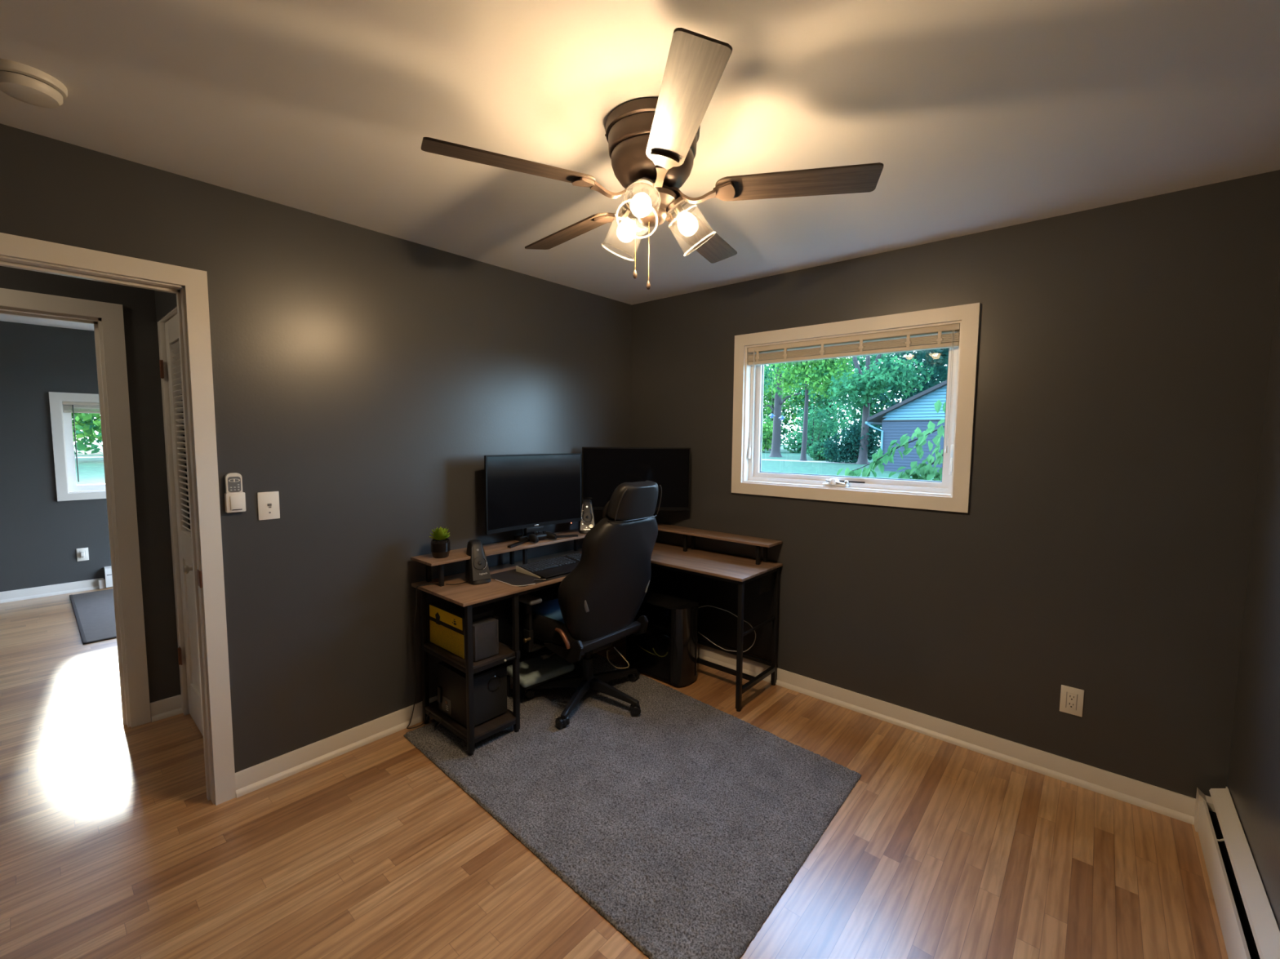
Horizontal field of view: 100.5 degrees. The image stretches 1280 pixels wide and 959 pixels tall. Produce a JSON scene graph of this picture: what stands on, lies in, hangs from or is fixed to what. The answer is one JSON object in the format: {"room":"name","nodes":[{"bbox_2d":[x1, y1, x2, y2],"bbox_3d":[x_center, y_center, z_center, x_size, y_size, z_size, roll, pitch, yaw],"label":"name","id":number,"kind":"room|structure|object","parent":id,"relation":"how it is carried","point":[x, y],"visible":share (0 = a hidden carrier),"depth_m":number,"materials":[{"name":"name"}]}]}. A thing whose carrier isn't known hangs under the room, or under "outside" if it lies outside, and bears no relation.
{"room":"home office","nodes":[
{"label":"home office","id":0,"kind":"room"},
{"bbox_2d":[0,320,111,591],"bbox_3d":[-5.075,-0.193,5.297,0.190,2.440,4.500,4,6,41],"label":"wall","id":1,"kind":"structure","parent":0,"point":[41,535],"depth_m":4.78,"materials":[{"name":"grey paint"}]},
{"bbox_2d":[0,577,103,603],"bbox_3d":[-5.821,1.052,4.379,0.026,0.095,2.000,4,6,41],"label":"baseboard","id":2,"kind":"structure","parent":1,"relation":"attached to","point":[90,584],"depth_m":4.86,"materials":[{"name":"white paint"}]},
{"bbox_2d":[48,391,106,501],"bbox_3d":[-4.965,-0.338,5.397,0.210,0.991,1.326,4,6,41],"label":"window","id":3,"kind":"structure","parent":1,"relation":"in","point":[67,488],"depth_m":4.92,"materials":[{"name":"white paint"}]},
{"bbox_2d":[62,401,100,482],"bbox_3d":[-4.917,-0.378,5.352,0.056,0.743,1.166,4,6,41],"label":"window blind","id":4,"kind":"object","parent":3,"relation":"attached to","point":[83,405],"visible":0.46,"depth_m":4.96,"materials":[{"name":"white plastic"}]},
{"bbox_2d":[75,547,88,561],"bbox_3d":[-5.244,0.707,5.013,0.030,0.120,0.078,4,6,41],"label":"wall outlet","id":5,"kind":"object","parent":1,"relation":"attached to","point":[82,554],"visible":1,"depth_m":5.01,"materials":[{"name":"grey plastic"}]},
{"bbox_2d":[98,566,112,589],"bbox_3d":[-4.370,0.879,6.008,0.074,0.200,2.445,4,6,41],"label":"baseboard heater","id":6,"kind":"object","parent":1,"relation":"attached to","point":[108,582],"visible":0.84,"depth_m":5.11,"materials":[{"name":"white paint"}]},
{"bbox_2d":[0,266,190,715],"bbox_3d":[-2.347,0.018,2.942,0.070,2.440,4.500,4,6,41],"label":"wall","id":7,"kind":"structure","parent":0,"point":[139,307],"depth_m":2.71,"materials":[{"name":"grey paint"}]},
{"bbox_2d":[0,306,130,727],"bbox_3d":[-2.858,0.259,2.372,0.074,2.043,0.765,4,6,41],"label":"door frame","id":8,"kind":"structure","parent":7,"relation":"in","point":[96,322],"depth_m":2.62,"materials":[{"name":"white paint"}]},
{"bbox_2d":[0,288,151,728],"bbox_3d":[-2.825,0.227,2.341,0.018,2.112,0.899,4,6,41],"label":"trim","id":9,"kind":"structure","parent":7,"relation":"attached to","point":[111,315],"depth_m":2.62,"materials":[{"name":"white paint"}]},
{"bbox_2d":[150,694,182,722],"bbox_3d":[-2.488,1.204,2.811,0.026,0.095,0.139,4,6,41],"label":"baseboard","id":10,"kind":"structure","parent":7,"relation":"attached to","point":[161,709],"depth_m":2.80,"materials":[{"name":"white paint"}]},
{"bbox_2d":[154,290,177,322],"bbox_3d":[-2.045,-0.966,2.415,0.960,0.390,0.120,4,6,41],"label":"wall","id":11,"kind":"structure","parent":0,"point":[165,302],"depth_m":2.54,"materials":[{"name":"grey paint"}]},
{"bbox_2d":[157,306,189,715],"bbox_3d":[-2.080,0.225,2.480,0.958,2.105,0.036,4,6,41],"label":"trim","id":12,"kind":"structure","parent":11,"relation":"attached to","point":[161,324],"depth_m":2.74,"materials":[{"name":"white paint"}]},
{"bbox_2d":[159,314,203,736],"bbox_3d":[-2.102,0.250,2.497,0.792,2.028,0.070,4,6,41],"label":"door","id":13,"kind":"structure","parent":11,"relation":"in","point":[171,331],"depth_m":2.66,"materials":[{"name":"white paint"}]},
{"bbox_2d":[0,123,631,773],"bbox_3d":[-1.569,0.078,2.270,0.070,2.440,4.500,4,6,41],"label":"wall","id":14,"kind":"structure","parent":0,"point":[364,378],"depth_m":2.43,"materials":[{"name":"grey paint"}]},
{"bbox_2d":[0,255,214,804],"bbox_3d":[-1.981,0.308,1.796,0.096,2.052,0.799,4,6,41],"label":"door frame","id":15,"kind":"structure","parent":14,"relation":"in","point":[6,261],"depth_m":2.05,"materials":[{"name":"white paint"}]},
{"bbox_2d":[0,232,235,805],"bbox_3d":[-1.956,0.283,1.772,0.019,2.105,0.905,4,6,41],"label":"trim","id":16,"kind":"structure","parent":14,"relation":"attached to","point":[194,282],"depth_m":2.05,"materials":[{"name":"white paint"}]},
{"bbox_2d":[224,492,245,512],"bbox_3d":[-1.621,0.092,2.135,0.030,0.078,0.064,4,6,41],"label":"remote holder","id":17,"kind":"object","parent":14,"relation":"attached to","point":[234,502],"visible":1,"depth_m":2.12,"materials":[{"name":"white plastic"}]},
{"bbox_2d":[224,472,242,493],"bbox_3d":[-1.621,0.047,2.129,0.020,0.146,0.052,4,6,41],"label":"remote control","id":18,"kind":"object","parent":17,"relation":"in","point":[233,481],"visible":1,"depth_m":2.12,"materials":[{"name":"grey plastic"}]},
{"bbox_2d":[257,491,279,520],"bbox_3d":[-1.554,0.110,2.230,0.010,0.116,0.076,4,6,41],"label":"jack plate","id":19,"kind":"object","parent":14,"relation":"attached to","point":[268,502],"visible":1,"depth_m":2.23,"materials":[{"name":"grey plastic"}]},
{"bbox_2d":[235,636,626,798],"bbox_3d":[-0.866,1.192,3.110,0.026,0.095,2.438,4,6,41],"label":"baseboard","id":20,"kind":"structure","parent":14,"relation":"attached to","point":[254,778],"depth_m":2.44,"materials":[{"name":"white paint"}]},
{"bbox_2d":[0,586,1228,958],"bbox_3d":[-2.094,1.309,2.883,8.040,0.120,4.800,4,6,41],"label":"floor","id":21,"kind":"structure","parent":0,"point":[113,845],"depth_m":1.90,"materials":[{"name":"brown wood"}]},
{"bbox_2d":[69,588,116,644],"bbox_3d":[-4.095,1.069,4.847,1.705,0.010,1.435,4,6,41],"label":"area rug","id":22,"kind":"object","parent":21,"relation":"on","point":[94,611],"visible":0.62,"depth_m":4.34,"materials":[{"name":"grey fabric"}]},
{"bbox_2d":[410,523,782,755],"bbox_3d":[-0.154,0.817,2.957,1.198,0.880,1.682,4,6,41],"label":"desk","id":23,"kind":"object","parent":21,"relation":"on","point":[746,588],"visible":0.67,"depth_m":3.10,"materials":[{"name":"brown wood"}]},
{"bbox_2d":[406,583,441,728],"bbox_3d":[-1.081,0.886,2.705,0.191,0.736,0.105,0,5,-3],"label":"power cable","id":24,"kind":"object","parent":23,"relation":"hanging from","point":[428,584],"visible":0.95,"depth_m":2.68,"materials":[{"name":"black plastic"}]},
{"bbox_2d":[429,527,450,558],"bbox_3d":[-1.004,0.314,2.678,0.100,0.153,0.099,4,6,41],"label":"potted succulent","id":25,"kind":"object","parent":23,"relation":"on","point":[440,544],"visible":1,"depth_m":2.65,"materials":[{"name":"green plant"}]},
{"bbox_2d":[431,538,450,558],"bbox_3d":[-1.003,0.346,2.681,0.094,0.088,0.094,4,6,41],"label":"pot","id":26,"kind":"object","parent":25,"relation":"attached to","point":[440,548],"depth_m":2.65,"materials":[{"name":"black ceramic"}]},
{"bbox_2d":[429,600,493,659],"bbox_3d":[-0.902,0.741,2.684,0.325,0.201,0.165,4,6,41],"label":"product box","id":27,"kind":"object","parent":23,"relation":"on","point":[446,621],"visible":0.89,"depth_m":2.62,"materials":[{"name":"yellow cardboard"}]},
{"bbox_2d":[429,604,462,631],"bbox_3d":[-0.958,0.677,2.621,0.311,0.059,0.001,4,6,41],"label":"print","id":28,"kind":"object","parent":27,"relation":"on","point":[451,620],"depth_m":2.62},
{"bbox_2d":[429,619,464,658],"bbox_3d":[-0.955,0.785,2.626,0.321,0.114,0.001,4,6,41],"label":"print","id":29,"kind":"object","parent":27,"relation":"attached to","point":[451,639],"depth_m":2.62},
{"bbox_2d":[423,640,515,669],"bbox_3d":[-0.862,0.850,2.689,0.454,0.014,0.272,4,6,41],"label":"shelf","id":30,"kind":"object","parent":23,"relation":"attached to","point":[505,651],"depth_m":2.57,"materials":[{"name":"brown laminate"}]},
{"bbox_2d":[425,700,515,739],"bbox_3d":[-0.864,1.185,2.716,0.454,0.012,0.272,4,6,41],"label":"shelf","id":31,"kind":"object","parent":23,"relation":"attached to","point":[496,724],"depth_m":2.60,"materials":[{"name":"brown laminate"}]},
{"bbox_2d":[437,661,506,728],"bbox_3d":[-0.848,1.054,2.687,0.289,0.252,0.232,4,6,41],"label":"storage box","id":32,"kind":"object","parent":23,"relation":"on","point":[490,685],"visible":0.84,"depth_m":2.61,"materials":[{"name":"black plastic"}]},
{"bbox_2d":[465,539,491,585],"bbox_3d":[-0.834,0.420,2.733,0.112,0.205,0.146,-3,6,-35],"label":"speaker","id":33,"kind":"object","parent":23,"relation":"on","point":[477,569],"visible":1,"depth_m":2.70},
{"bbox_2d":[472,617,498,662],"bbox_3d":[-0.750,0.762,2.559,0.075,0.188,0.145,4,6,41],"label":"box","id":34,"kind":"object","parent":23,"relation":"on","point":[485,632],"visible":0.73,"depth_m":2.53,"materials":[{"name":"grey cardboard"}]},
{"bbox_2d":[410,528,586,566],"bbox_3d":[-0.580,0.361,3.180,0.210,0.014,1.512,4,6,41],"label":"shelf","id":35,"kind":"object","parent":23,"relation":"attached to","point":[455,555],"depth_m":2.88,"materials":[{"name":"brown wood"}]},
{"bbox_2d":[503,650,520,662],"bbox_3d":[-0.626,0.868,2.608,0.018,0.037,0.087,4,6,41],"label":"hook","id":36,"kind":"object","parent":23,"relation":"attached to","point":[517,655],"visible":1,"depth_m":2.62,"materials":[{"name":"black metal"}]},
{"bbox_2d":[514,528,541,541],"bbox_3d":[-0.659,0.313,3.176,0.060,0.080,0.180,4,6,41],"label":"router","id":37,"kind":"object","parent":23,"relation":"on","point":[521,537],"visible":0.43,"depth_m":3.11,"materials":[{"name":"black plastic"}]},
{"bbox_2d":[490,568,569,586],"bbox_3d":[-0.431,0.499,3.047,0.315,0.003,0.845,4,6,41],"label":"desk mat","id":38,"kind":"object","parent":23,"relation":"on","point":[512,577],"visible":0.26,"depth_m":2.79,"materials":[{"name":"black fabric"}]},
{"bbox_2d":[495,579,535,586],"bbox_3d":[-0.646,0.523,2.686,0.229,0.006,0.069,2,5,16],"label":"cable","id":39,"kind":"object","parent":38,"relation":"on","point":[495,580],"visible":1,"depth_m":2.67,"materials":[{"name":"black plastic"}]},
{"bbox_2d":[515,552,581,577],"bbox_3d":[-0.434,0.482,3.017,0.252,0.036,0.463,4,6,41],"label":"keyboard","id":40,"kind":"object","parent":38,"relation":"on","point":[554,566],"visible":0.89,"depth_m":2.94,"materials":[{"name":"black plastic"}]},
{"bbox_2d":[484,453,581,548],"bbox_3d":[-0.610,0.106,3.097,0.175,0.506,0.664,4,6,41],"label":"monitor","id":41,"kind":"object","parent":23,"relation":"on","point":[529,493],"visible":0.84,"depth_m":3.08,"materials":[{"name":"black plastic"}]},
{"bbox_2d":[528,531,557,542],"bbox_3d":[-0.574,0.331,3.103,0.101,0.049,0.171,4,6,41],"label":"game controller","id":42,"kind":"object","parent":23,"relation":"on","point":[534,538],"visible":1,"depth_m":3.11,"materials":[{"name":"black plastic"}]},
{"bbox_2d":[577,498,595,533],"bbox_3d":[-0.340,0.234,3.415,0.112,0.205,0.148,0,5,-9],"label":"speaker","id":43,"kind":"object","parent":23,"relation":"on","point":[587,523],"visible":0.98,"depth_m":3.38},
{"bbox_2d":[582,447,690,512],"bbox_3d":[-0.026,0.057,3.546,0.708,0.542,0.150,0,5,0],"label":"monitor","id":44,"kind":"object","parent":23,"relation":"on","point":[603,468],"visible":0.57,"depth_m":3.48,"materials":[{"name":"black plastic"}]},
{"bbox_2d":[657,523,782,547],"bbox_3d":[0.342,0.343,3.494,1.192,0.014,0.170,4,6,41],"label":"shelf","id":45,"kind":"object","parent":23,"relation":"attached to","point":[759,542],"depth_m":3.32,"materials":[{"name":"brown wood"}]},
{"bbox_2d":[697,605,755,652],"bbox_3d":[0.547,0.961,3.404,0.433,0.266,0.007,4,6,41],"label":"cable","id":46,"kind":"object","parent":23,"relation":"hanging from","point":[704,606],"visible":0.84,"depth_m":3.39,"materials":[{"name":"black plastic"}]},
{"bbox_2d":[404,653,861,958],"bbox_3d":[-0.069,1.285,2.525,1.958,0.016,1.408,4,6,41],"label":"area rug","id":47,"kind":"object","parent":21,"relation":"on","point":[683,822],"visible":0.79,"depth_m":2.17,"materials":[{"name":"grey carpet"}]},
{"bbox_2d":[426,709,443,730],"bbox_3d":[-1.037,1.213,2.691,0.087,0.094,0.171,-1,5,-18],"label":"cable","id":48,"kind":"object","parent":47,"relation":"on","point":[434,729],"visible":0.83,"depth_m":2.71,"materials":[{"name":"black plastic"}]},
{"bbox_2d":[506,652,574,696],"bbox_3d":[-0.588,1.141,3.074,0.288,0.181,0.356,4,6,41],"label":"footrest","id":49,"kind":"object","parent":47,"relation":"on","point":[536,671],"visible":0.73,"depth_m":3.02,"materials":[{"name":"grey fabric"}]},
{"bbox_2d":[507,671,572,689],"bbox_3d":[-0.571,1.110,3.058,0.310,0.035,0.190,-4,6,-43],"label":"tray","id":50,"kind":"object","parent":49,"relation":"on","point":[553,675],"depth_m":2.95,"materials":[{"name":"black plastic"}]},
{"bbox_2d":[506,480,662,728],"bbox_3d":[-0.290,0.613,2.973,0.868,1.255,0.733,4,6,37],"label":"gaming chair","id":51,"kind":"object","parent":47,"relation":"on","point":[597,605],"visible":0.94,"depth_m":2.74,"materials":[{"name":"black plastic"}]},
{"bbox_2d":[532,598,564,622],"bbox_3d":[-0.398,0.761,3.071,0.503,0.050,0.356,4,6,40],"label":"seat cushion","id":52,"kind":"object","parent":51,"relation":"on","point":[549,609],"depth_m":3.03,"materials":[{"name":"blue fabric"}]},
{"bbox_2d":[602,500,609,518],"bbox_3d":[-0.085,0.155,2.753,0.082,0.143,0.320,4,6,41],"label":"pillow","id":53,"kind":"object","parent":51,"relation":"on","point":[606,513],"depth_m":2.63,"materials":[{"name":"black leather"}]},
{"bbox_2d":[626,589,698,687],"bbox_3d":[0.145,0.987,3.348,0.450,0.482,0.206,4,6,41],"label":"computer tower","id":54,"kind":"object","parent":21,"relation":"on","point":[668,651],"visible":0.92,"depth_m":3.29,"materials":[{"name":"black metal"}]},
{"bbox_2d":[0,0,1279,330],"bbox_3d":[-2.074,-1.283,2.675,8.040,0.200,4.800,4,6,41],"label":"ceiling","id":55,"kind":"structure","parent":0,"point":[979,116],"depth_m":1.53,"materials":[{"name":"white paint"}]},
{"bbox_2d":[0,58,67,108],"bbox_3d":[-1.643,-1.054,1.431,0.146,0.050,0.146,4,6,41],"label":"smoke detector","id":56,"kind":"object","parent":55,"relation":"attached to","point":[23,82],"visible":1,"depth_m":1.41,"materials":[{"name":"white plastic"}]},
{"bbox_2d":[421,27,883,289],"bbox_3d":[0.022,-0.840,1.686,1.256,0.491,1.277,4,6,41],"label":"ceiling fan","id":57,"kind":"object","parent":55,"relation":"hanging from","point":[652,141],"visible":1,"depth_m":1.53,"materials":[{"name":"brown wood"}]},
{"bbox_2d":[623,202,637,221],"bbox_3d":[-0.001,-0.864,1.693,0.105,0.083,0.074,4,6,41],"label":"socket","id":58,"kind":"object","parent":57,"relation":"attached to","point":[631,211],"depth_m":1.70,"materials":[{"name":"silver metal"}]},
{"bbox_2d":[632,177,657,204],"bbox_3d":[0.025,-0.856,1.591,0.076,0.083,0.101,4,6,41],"label":"socket","id":59,"kind":"object","parent":57,"relation":"attached to","point":[644,193],"depth_m":1.56,"materials":[{"name":"white glass"}]},
{"bbox_2d":[666,192,684,216],"bbox_3d":[0.098,-0.861,1.662,0.085,0.083,0.097,4,6,41],"label":"socket","id":60,"kind":"object","parent":57,"relation":"attached to","point":[674,201],"depth_m":1.64,"materials":[{"name":"silver metal"}]},
{"bbox_2d":[836,399,945,480],"bbox_3d":[3.152,-0.491,4.117,3.060,3.452,0.430,3,5,25],"label":"leafy branch","id":61,"kind":"object","parent":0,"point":[927,472],"visible":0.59,"depth_m":4.49,"materials":[{"name":"green plant"}]},
{"bbox_2d":[631,169,1279,799],"bbox_3d":[1.199,0.043,2.974,3.330,2.440,0.190,4,6,41],"label":"wall","id":62,"kind":"structure","parent":0,"point":[1101,548],"depth_m":2.32,"materials":[{"name":"grey paint"}]},
{"bbox_2d":[731,302,980,512],"bbox_3d":[1.137,-0.370,2.984,1.291,0.974,0.210,4,6,41],"label":"window","id":63,"kind":"structure","parent":62,"relation":"in","point":[952,493],"depth_m":2.81,"materials":[{"name":"white paint"}]},
{"bbox_2d":[747,323,959,462],"bbox_3d":[1.096,-0.426,2.931,1.131,0.700,0.057,4,6,41],"label":"window blind","id":64,"kind":"object","parent":63,"relation":"attached to","point":[945,340],"visible":0.98,"depth_m":2.82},
{"bbox_2d":[697,643,1195,825],"bbox_3d":[1.041,1.212,3.053,2.985,0.095,0.026,4,6,41],"label":"baseboard","id":65,"kind":"structure","parent":62,"relation":"attached to","point":[1161,801],"depth_m":2.53,"materials":[{"name":"white paint"}]},
{"bbox_2d":[1059,684,1084,717],"bbox_3d":[1.879,0.964,2.318,0.078,0.120,0.009,4,6,41],"label":"wall outlet","id":66,"kind":"object","parent":62,"relation":"attached to","point":[1071,702],"visible":1,"depth_m":2.32,"materials":[{"name":"grey plastic"}]},
{"bbox_2d":[1066,693,1076,710],"bbox_3d":[1.877,0.964,2.317,0.033,0.068,0.004,4,6,41],"label":"receptacle","id":67,"kind":"object","parent":66,"relation":"attached to","point":[1071,698],"depth_m":2.32,"materials":[{"name":"white plastic"}]},
{"bbox_2d":[1226,262,1279,930],"bbox_3d":[0.841,0.264,0.189,0.190,2.440,4.500,4,6,41],"label":"wall","id":68,"kind":"structure","parent":0,"point":[1253,782],"depth_m":1.75,"materials":[{"name":"grey paint"}]},
{"bbox_2d":[1194,786,1279,958],"bbox_3d":[1.117,1.342,0.809,0.078,0.196,3.300,4,6,41],"label":"baseboard heater","id":69,"kind":"object","parent":68,"relation":"attached to","point":[1250,929],"visible":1,"depth_m":1.64,"materials":[{"name":"white paint"}]},
{"label":"outside","id":70,"kind":"structure","parent":0,"visible":0},
{"bbox_2d":[73,444,933,484],"bbox_3d":[-0.202,-0.760,30.546,155.000,0.300,180.000,4,6,41],"label":"lawn","id":71,"kind":"structure","parent":70,"point":[91,470],"depth_m":27.48,"materials":[{"name":"green plant"}]},
{"bbox_2d":[71,408,102,451],"bbox_3d":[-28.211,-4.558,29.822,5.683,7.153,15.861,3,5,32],"label":"tree","id":72,"kind":"object","parent":71,"relation":"on","point":[86,418],"visible":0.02,"depth_m":27.60,"materials":[{"name":"green plant"}]},
{"bbox_2d":[71,409,102,454],"bbox_3d":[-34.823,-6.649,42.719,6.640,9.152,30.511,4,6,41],"label":"tree","id":73,"kind":"object","parent":71,"relation":"on","point":[86,440],"visible":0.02,"depth_m":37.62,"materials":[{"name":"green plant"}]},
{"bbox_2d":[75,456,869,463],"bbox_3d":[-13.390,-1.021,30.577,135.000,0.010,40.800,4,6,41],"label":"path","id":74,"kind":"structure","parent":71,"relation":"on","point":[85,456],"depth_m":34.35,"materials":[{"name":"grey concrete"}]},
{"bbox_2d":[761,416,782,452],"bbox_3d":[11.810,-4.715,55.694,6.307,3.779,3.245,4,6,41],"label":"shrub","id":75,"kind":"object","parent":71,"relation":"on","point":[767,441],"visible":0.22,"depth_m":54.35,"materials":[{"name":"green plant"}]},
{"bbox_2d":[763,364,798,448],"bbox_3d":[17.745,-10.692,71.324,8.586,13.443,4.955,4,6,41],"label":"tree","id":76,"kind":"object","parent":71,"relation":"on","point":[784,431],"visible":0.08,"depth_m":69.92,"materials":[{"name":"green plant"}]},
{"bbox_2d":[762,364,810,450],"bbox_3d":[13.780,-9.161,64.268,14.735,11.459,6.525,4,6,41],"label":"tree","id":77,"kind":"object","parent":71,"relation":"on","point":[771,397],"visible":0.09,"depth_m":61.78,"materials":[{"name":"green plant"}]},
{"bbox_2d":[763,363,811,457],"bbox_3d":[11.115,-7.811,42.400,6.754,12.231,5.138,4,6,41],"label":"tree","id":78,"kind":"object","parent":71,"relation":"on","point":[776,433],"visible":0.09,"depth_m":42.35,"materials":[{"name":"green plant"}]},
{"bbox_2d":[786,371,820,408],"bbox_3d":[17.974,-7.494,58.462,3.726,9.131,3.259,4,6,41],"label":"tree","id":79,"kind":"object","parent":71,"relation":"on","point":[800,396],"visible":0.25,"depth_m":57.86,"materials":[{"name":"green plant"}]},
{"bbox_2d":[780,417,839,453],"bbox_3d":[17.119,-4.496,53.798,6.170,3.728,3.066,4,6,41],"label":"shrub","id":80,"kind":"object","parent":71,"relation":"on","point":[789,442],"visible":0.34,"depth_m":53.88,"materials":[{"name":"green plant"}]},
{"bbox_2d":[770,355,857,461],"bbox_3d":[11.560,-5.705,35.259,6.709,9.184,4.082,4,6,41],"label":"tree","id":81,"kind":"object","parent":71,"relation":"on","point":[816,366],"visible":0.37,"depth_m":34.94,"materials":[{"name":"green plant"}]},
{"bbox_2d":[768,377,774,417],"bbox_3d":[8.837,-5.481,35.611,0.480,2.720,0.480,4,6,41],"label":"bird feeder","id":82,"kind":"object","parent":81,"relation":"hanging from","point":[771,415],"visible":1,"depth_m":35.61,"materials":[{"name":"blue plastic"}]},
{"bbox_2d":[778,399,785,420],"bbox_3d":[9.403,-5.288,35.134,0.480,2.720,0.480,4,6,41],"label":"bird feeder","id":83,"kind":"object","parent":81,"relation":"hanging from","point":[781,417],"visible":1,"depth_m":35.15,"materials":[{"name":"blue plastic"}]},
{"bbox_2d":[785,357,853,440],"bbox_3d":[22.728,-10.397,66.952,8.779,13.633,5.285,4,6,41],"label":"tree","id":84,"kind":"object","parent":71,"relation":"on","point":[792,423],"visible":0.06,"depth_m":67.60,"materials":[{"name":"green plant"}]},
{"bbox_2d":[806,440,837,460],"bbox_3d":[12.764,-2.029,37.233,2.315,1.399,2.133,4,6,41],"label":"shrub","id":85,"kind":"object","parent":71,"relation":"on","point":[815,453],"visible":0.52,"depth_m":36.96,"materials":[{"name":"green plant"}]},
{"bbox_2d":[791,402,853,451],"bbox_3d":[14.397,-3.838,42.005,4.736,4.427,2.592,3,5,30],"label":"tree","id":86,"kind":"object","parent":71,"relation":"on","point":[811,411],"visible":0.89,"depth_m":41.74,"materials":[{"name":"green plant"}]},
{"bbox_2d":[789,351,909,439],"bbox_3d":[21.375,-9.284,55.509,12.191,13.226,5.695,3,5,30],"label":"tree","id":87,"kind":"object","parent":71,"relation":"on","point":[828,404],"visible":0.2,"depth_m":55.53,"materials":[{"name":"green plant"}]},
{"bbox_2d":[818,415,881,462],"bbox_3d":[13.315,-2.501,33.165,2.648,3.000,4.645,-3,6,-35],"label":"shrub","id":88,"kind":"object","parent":71,"relation":"on","point":[850,447],"visible":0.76,"depth_m":32.80,"materials":[{"name":"green plant"}]},
{"bbox_2d":[837,353,911,451],"bbox_3d":[27.621,-9.951,62.802,8.838,13.485,5.165,4,6,41],"label":"tree","id":89,"kind":"object","parent":71,"relation":"on","point":[858,415],"visible":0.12,"depth_m":62.35,"materials":[{"name":"green plant"}]},
{"bbox_2d":[827,354,933,464],"bbox_3d":[13.586,-5.475,30.628,6.456,9.500,2.685,4,6,41],"label":"tree","id":90,"kind":"object","parent":71,"relation":"on","point":[871,379],"visible":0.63,"depth_m":30.46,"materials":[{"name":"green plant"}]},
{"bbox_2d":[865,380,946,472],"bbox_3d":[16.576,-2.797,24.505,10.200,4.989,5.800,4,6,41],"label":"neighboring house","id":91,"kind":"structure","parent":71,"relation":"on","point":[903,418],"depth_m":24.64,"materials":[{"name":"blue wood"}]},
{"bbox_2d":[872,348,947,412],"bbox_3d":[29.188,-8.792,46.977,16.285,13.734,5.683,4,6,41],"label":"tree","id":92,"kind":"object","parent":71,"relation":"on","point":[904,357],"visible":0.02,"depth_m":49.83,"materials":[{"name":"green plant"}]},
{"bbox_2d":[894,347,948,399],"bbox_3d":[17.474,-5.623,28.909,7.310,10.130,3.201,4,6,41],"label":"tree","id":93,"kind":"object","parent":71,"relation":"on","point":[929,357],"visible":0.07,"depth_m":29.68,"materials":[{"name":"green plant"}]},
{"bbox_2d":[906,356,946,390],"bbox_3d":[32.608,-9.528,58.418,8.658,13.421,5.138,4,6,41],"label":"tree","id":94,"kind":"object","parent":71,"relation":"on","point":[945,370],"visible":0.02,"depth_m":57.71,"materials":[{"name":"green plant"}]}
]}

